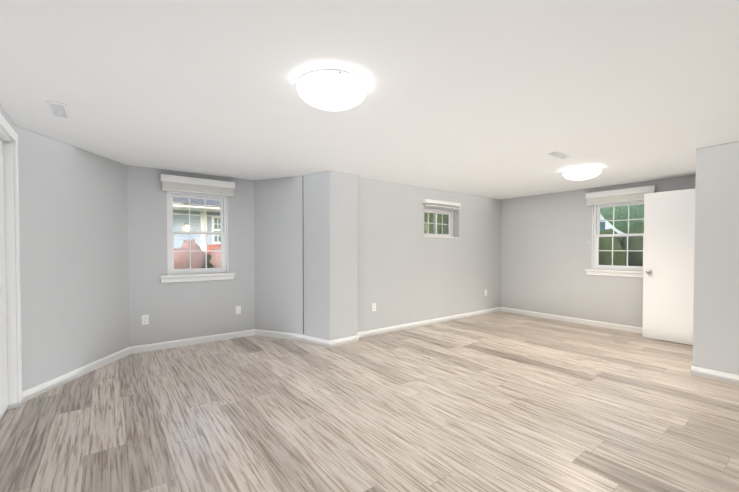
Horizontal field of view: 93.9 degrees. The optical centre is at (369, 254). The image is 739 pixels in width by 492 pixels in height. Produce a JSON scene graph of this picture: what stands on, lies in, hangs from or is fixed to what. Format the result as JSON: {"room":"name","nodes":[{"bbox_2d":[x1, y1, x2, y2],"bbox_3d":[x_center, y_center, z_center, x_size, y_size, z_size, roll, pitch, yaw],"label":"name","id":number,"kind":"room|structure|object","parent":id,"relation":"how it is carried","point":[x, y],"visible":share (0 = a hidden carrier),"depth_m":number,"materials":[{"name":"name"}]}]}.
{"room":"empty basement room","nodes":[
{"label":"empty basement room","id":0,"kind":"room"},
{"bbox_2d":[0,106,17,381],"bbox_3d":[-1.238,0.126,0.522,0.150,2.300,6.040,-1,1,-37],"label":"wall","id":1,"kind":"structure","parent":0,"point":[7,118],"depth_m":2.65,"materials":[{"name":"paint"}]},
{"bbox_2d":[0,139,7,420],"bbox_3d":[-2.755,0.170,2.566,0.061,2.119,0.422,-1,1,-37],"label":"closet door","id":2,"kind":"structure","parent":1,"relation":"in","point":[3,372],"depth_m":2.66,"materials":[{"name":"white wood"}]},
{"bbox_2d":[0,113,22,409],"bbox_3d":[-2.381,0.140,2.046,0.168,2.221,1.882,-1,1,-37],"label":"trim","id":3,"kind":"structure","parent":1,"relation":"attached to","point":[12,260],"depth_m":2.76,"materials":[{"name":"white wood"}]},
{"bbox_2d":[15,125,128,391],"bbox_3d":[-3.001,0.073,3.601,0.150,2.300,1.496,0,1,-1],"label":"wall","id":4,"kind":"structure","parent":0,"point":[73,212],"depth_m":3.36,"materials":[{"name":"paint"}]},
{"bbox_2d":[22,347,132,401],"bbox_3d":[-2.915,1.180,3.538,0.797,0.088,1.080,-1,1,-37],"label":"baseboard","id":5,"kind":"structure","parent":4,"relation":"attached to","point":[38,390],"depth_m":3.38,"materials":[{"name":"white wood"}]},
{"bbox_2d":[127,165,254,346],"bbox_3d":[-2.370,0.053,4.725,1.840,2.300,0.150,-1,1,-37],"label":"wall","id":6,"kind":"structure","parent":0,"point":[180,310],"depth_m":4.50,"materials":[{"name":"paint"}]},
{"bbox_2d":[142,315,148,324],"bbox_3d":[-2.803,0.811,4.310,0.072,0.116,0.010,-1,1,-37],"label":"electrical outlet","id":7,"kind":"object","parent":6,"relation":"attached to","point":[145,319],"visible":1,"depth_m":4.31,"materials":[{"name":"white plastic"}]},
{"bbox_2d":[131,329,253,353],"bbox_3d":[-2.321,1.161,4.679,1.540,0.088,0.013,-1,1,-37],"label":"baseboard","id":8,"kind":"structure","parent":6,"relation":"attached to","point":[204,339],"depth_m":4.61,"materials":[{"name":"white wood"}]},
{"bbox_2d":[167,191,227,274],"bbox_3d":[-2.345,-0.291,4.719,0.750,1.100,0.120,-1,1,-37],"label":"window","id":9,"kind":"structure","parent":6,"relation":"in","point":[223,216],"depth_m":4.71,"materials":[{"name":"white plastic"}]},
{"bbox_2d":[160,273,234,282],"bbox_3d":[-2.306,0.307,4.678,0.920,0.095,0.080,-1,1,-37],"label":"sill","id":10,"kind":"structure","parent":6,"relation":"attached to","point":[193,277],"depth_m":4.63,"materials":[{"name":"white wood"}]},
{"bbox_2d":[160,174,234,196],"bbox_3d":[-2.279,-0.921,4.629,0.900,0.197,0.084,-1,1,-37],"label":"valance","id":11,"kind":"object","parent":6,"relation":"attached to","point":[173,183],"visible":1,"depth_m":4.58,"materials":[{"name":"white wood"}]},
{"bbox_2d":[236,306,240,313],"bbox_3d":[-1.899,0.799,4.994,0.072,0.116,0.010,-1,1,-37],"label":"electrical outlet","id":12,"kind":"object","parent":6,"relation":"attached to","point":[238,309],"visible":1,"depth_m":4.99,"materials":[{"name":"white plastic"}]},
{"bbox_2d":[254,176,303,334],"bbox_3d":[-1.225,0.049,5.010,0.990,2.300,0.150,0,1,22],"label":"wall","id":13,"kind":"structure","parent":0,"point":[278,232],"depth_m":4.96,"materials":[{"name":"paint"}]},
{"bbox_2d":[254,329,327,346],"bbox_3d":[-1.119,1.158,4.833,0.577,0.088,1.182,-1,1,-37],"label":"baseboard","id":14,"kind":"structure","parent":13,"relation":"attached to","point":[323,342],"depth_m":4.88,"materials":[{"name":"white wood"}]},
{"bbox_2d":[302,176,303,333],"bbox_3d":[-0.919,0.007,4.801,0.012,2.210,0.021,-1,1,-37],"label":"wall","id":15,"kind":"structure","parent":13,"relation":"attached to","point":[303,275],"depth_m":4.81,"materials":[{"name":"grey paint"}]},
{"bbox_2d":[303,171,357,339],"bbox_3d":[-0.579,0.052,4.833,0.594,2.300,0.620,-1,1,-37],"label":"column","id":16,"kind":"structure","parent":0,"point":[330,209],"depth_m":4.63,"materials":[{"name":"paint"}]},
{"bbox_2d":[328,334,360,346],"bbox_3d":[-0.334,1.161,4.650,0.473,0.088,0.028,-1,1,-37],"label":"baseboard","id":17,"kind":"structure","parent":16,"relation":"attached to","point":[335,342],"depth_m":4.63,"materials":[{"name":"white wood"}]},
{"bbox_2d":[0,311,738,491],"bbox_3d":[1.256,1.290,3.221,8.600,0.120,8.200,-1,1,-37],"label":"floor","id":18,"kind":"structure","parent":0,"point":[500,401],"depth_m":2.61,"materials":[{"name":"wood"}]},
{"bbox_2d":[0,0,738,199],"bbox_3d":[1.256,-1.120,3.179,8.600,0.100,8.200,-1,1,-37],"label":"ceiling","id":19,"kind":"structure","parent":0,"point":[499,99],"depth_m":2.14,"materials":[{"name":"paint"}]},
{"bbox_2d":[46,100,69,118],"bbox_3d":[-2.264,-1.054,2.515,0.105,0.008,0.330,-1,1,-37],"label":"ceiling vent","id":20,"kind":"object","parent":19,"relation":"in","point":[57,109],"visible":0.98,"depth_m":2.50,"materials":[{"name":"white metal"}]},
{"bbox_2d":[295,69,367,110],"bbox_3d":[-0.226,-0.984,2.110,0.445,0.134,0.441,-1,1,-37],"label":"ceiling light","id":21,"kind":"object","parent":19,"relation":"attached to","point":[332,89],"visible":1,"depth_m":1.99,"materials":[{"name":"white glass"}]},
{"bbox_2d":[547,152,570,158],"bbox_3d":[2.053,-1.075,3.733,0.330,0.008,0.105,-1,1,-37],"label":"ceiling vent","id":22,"kind":"object","parent":19,"relation":"in","point":[559,155],"visible":1,"depth_m":3.72,"materials":[{"name":"white metal"}]},
{"bbox_2d":[562,165,602,179],"bbox_3d":[2.684,-1.023,4.363,0.445,0.134,0.441,-1,1,-37],"label":"ceiling light","id":23,"kind":"object","parent":19,"relation":"attached to","point":[581,172],"visible":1,"depth_m":4.23,"materials":[{"name":"white glass"}]},
{"bbox_2d":[358,178,500,331],"bbox_3d":[1.156,0.029,6.122,3.970,2.300,0.300,-1,1,-37],"label":"wall","id":24,"kind":"structure","parent":0,"point":[408,272],"depth_m":5.68,"materials":[{"name":"paint"}]},
{"bbox_2d":[372,303,375,310],"bbox_3d":[0.066,0.777,5.114,0.072,0.116,0.010,-1,1,-37],"label":"electrical outlet","id":25,"kind":"object","parent":24,"relation":"attached to","point":[373,306],"visible":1,"depth_m":5.11,"materials":[{"name":"white plastic"}]},
{"bbox_2d":[358,307,500,337],"bbox_3d":[1.239,1.137,6.008,3.700,0.088,0.013,-1,1,-37],"label":"baseboard","id":26,"kind":"structure","parent":24,"relation":"attached to","point":[379,331],"depth_m":5.76,"materials":[{"name":"white wood"}]},
{"bbox_2d":[424,208,458,237],"bbox_3d":[1.210,-0.555,6.090,0.900,0.500,0.200,-1,1,-37],"label":"window","id":27,"kind":"structure","parent":24,"relation":"in","point":[449,222],"depth_m":6.18,"materials":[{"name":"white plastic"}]},
{"bbox_2d":[423,199,460,208],"bbox_3d":[1.260,-0.873,5.952,0.900,0.099,0.069,-1,1,-37],"label":"valance","id":28,"kind":"object","parent":24,"relation":"attached to","point":[438,203],"visible":1,"depth_m":5.89,"materials":[{"name":"white wood"}]},
{"bbox_2d":[501,175,695,327],"bbox_3d":[4.457,0.050,4.927,0.150,2.300,6.190,-1,1,-37],"label":"wall","id":29,"kind":"structure","parent":0,"point":[546,250],"depth_m":6.16,"materials":[{"name":"paint"}]},
{"bbox_2d":[501,307,642,333],"bbox_3d":[3.686,1.141,5.830,0.013,0.088,3.210,-1,1,-37],"label":"baseboard","id":30,"kind":"structure","parent":29,"relation":"attached to","point":[536,314],"depth_m":5.95,"materials":[{"name":"white wood"}]},
{"bbox_2d":[585,269,642,277],"bbox_3d":[3.946,0.293,5.473,0.080,0.095,0.930,-1,1,-37],"label":"sill","id":31,"kind":"structure","parent":29,"relation":"attached to","point":[621,273],"depth_m":5.49,"materials":[{"name":"white wood"}]},
{"bbox_2d":[592,200,643,270],"bbox_3d":[3.998,-0.302,5.502,0.120,1.095,0.760,-1,1,-37],"label":"window","id":32,"kind":"structure","parent":29,"relation":"in","point":[596,228],"depth_m":5.59,"materials":[{"name":"white plastic"}]},
{"bbox_2d":[586,185,655,208],"bbox_3d":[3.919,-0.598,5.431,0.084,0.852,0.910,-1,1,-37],"label":"valance","id":33,"kind":"object","parent":29,"relation":"attached to","point":[619,195],"visible":0.79,"depth_m":5.39,"materials":[{"name":"white wood"}]},
{"bbox_2d":[693,141,738,374],"bbox_3d":[4.110,0.091,2.545,0.120,2.300,2.510,-1,1,-37],"label":"wall","id":34,"kind":"structure","parent":0,"point":[716,306],"depth_m":3.38,"materials":[{"name":"paint"}]},
{"bbox_2d":[690,365,738,384],"bbox_3d":[4.101,1.197,2.566,0.133,0.088,2.523,-1,1,-37],"label":"baseboard","id":35,"kind":"structure","parent":34,"relation":"attached to","point":[716,375],"depth_m":3.39,"materials":[{"name":"white wood"}]},
{"label":"outside","id":36,"kind":"structure","parent":0,"visible":0},
{"bbox_3d":[-5.005,0.878,16.287,28.000,0.850,48.000,-1,1,-37],"label":"ground","id":37,"kind":"structure","parent":36,"visible":0},
{"bbox_2d":[173,197,220,254],"bbox_3d":[-7.810,-1.502,12.082,11.300,4.045,7.250,-1,1,-37],"label":"house","id":38,"kind":"structure","parent":37,"relation":"on","point":[198,209],"depth_m":10.72,"materials":[{"name":"white"}]},
{"bbox_2d":[174,204,643,268],"bbox_3d":[4.346,-2.250,9.222,18.503,6.018,17.037,-1,1,-37],"label":"vegetation","id":39,"kind":"object","parent":37,"relation":"on","point":[633,227],"depth_m":7.66,"materials":[{"name":"green plant"}]},
{"bbox_3d":[4.122,0.165,4.055,0.800,2.100,0.120,-1,1,-37],"label":"door frame","id":40,"kind":"structure","parent":0,"visible":0},
{"bbox_2d":[642,189,694,344],"bbox_3d":[4.193,0.159,4.673,0.175,2.066,0.775,-1,1,-37],"label":"door","id":41,"kind":"structure","parent":40,"relation":"attached to","point":[668,263],"depth_m":4.74,"materials":[{"name":"white wood"}]},
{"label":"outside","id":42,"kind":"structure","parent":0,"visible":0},
{"bbox_2d":[600,213,624,233],"bbox_3d":[13.420,-1.144,21.738,6.600,2.995,8.100,-1,1,-37],"label":"house","id":43,"kind":"structure","parent":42,"point":[603,225],"depth_m":18.11,"materials":[{"name":"white"}]}
]}

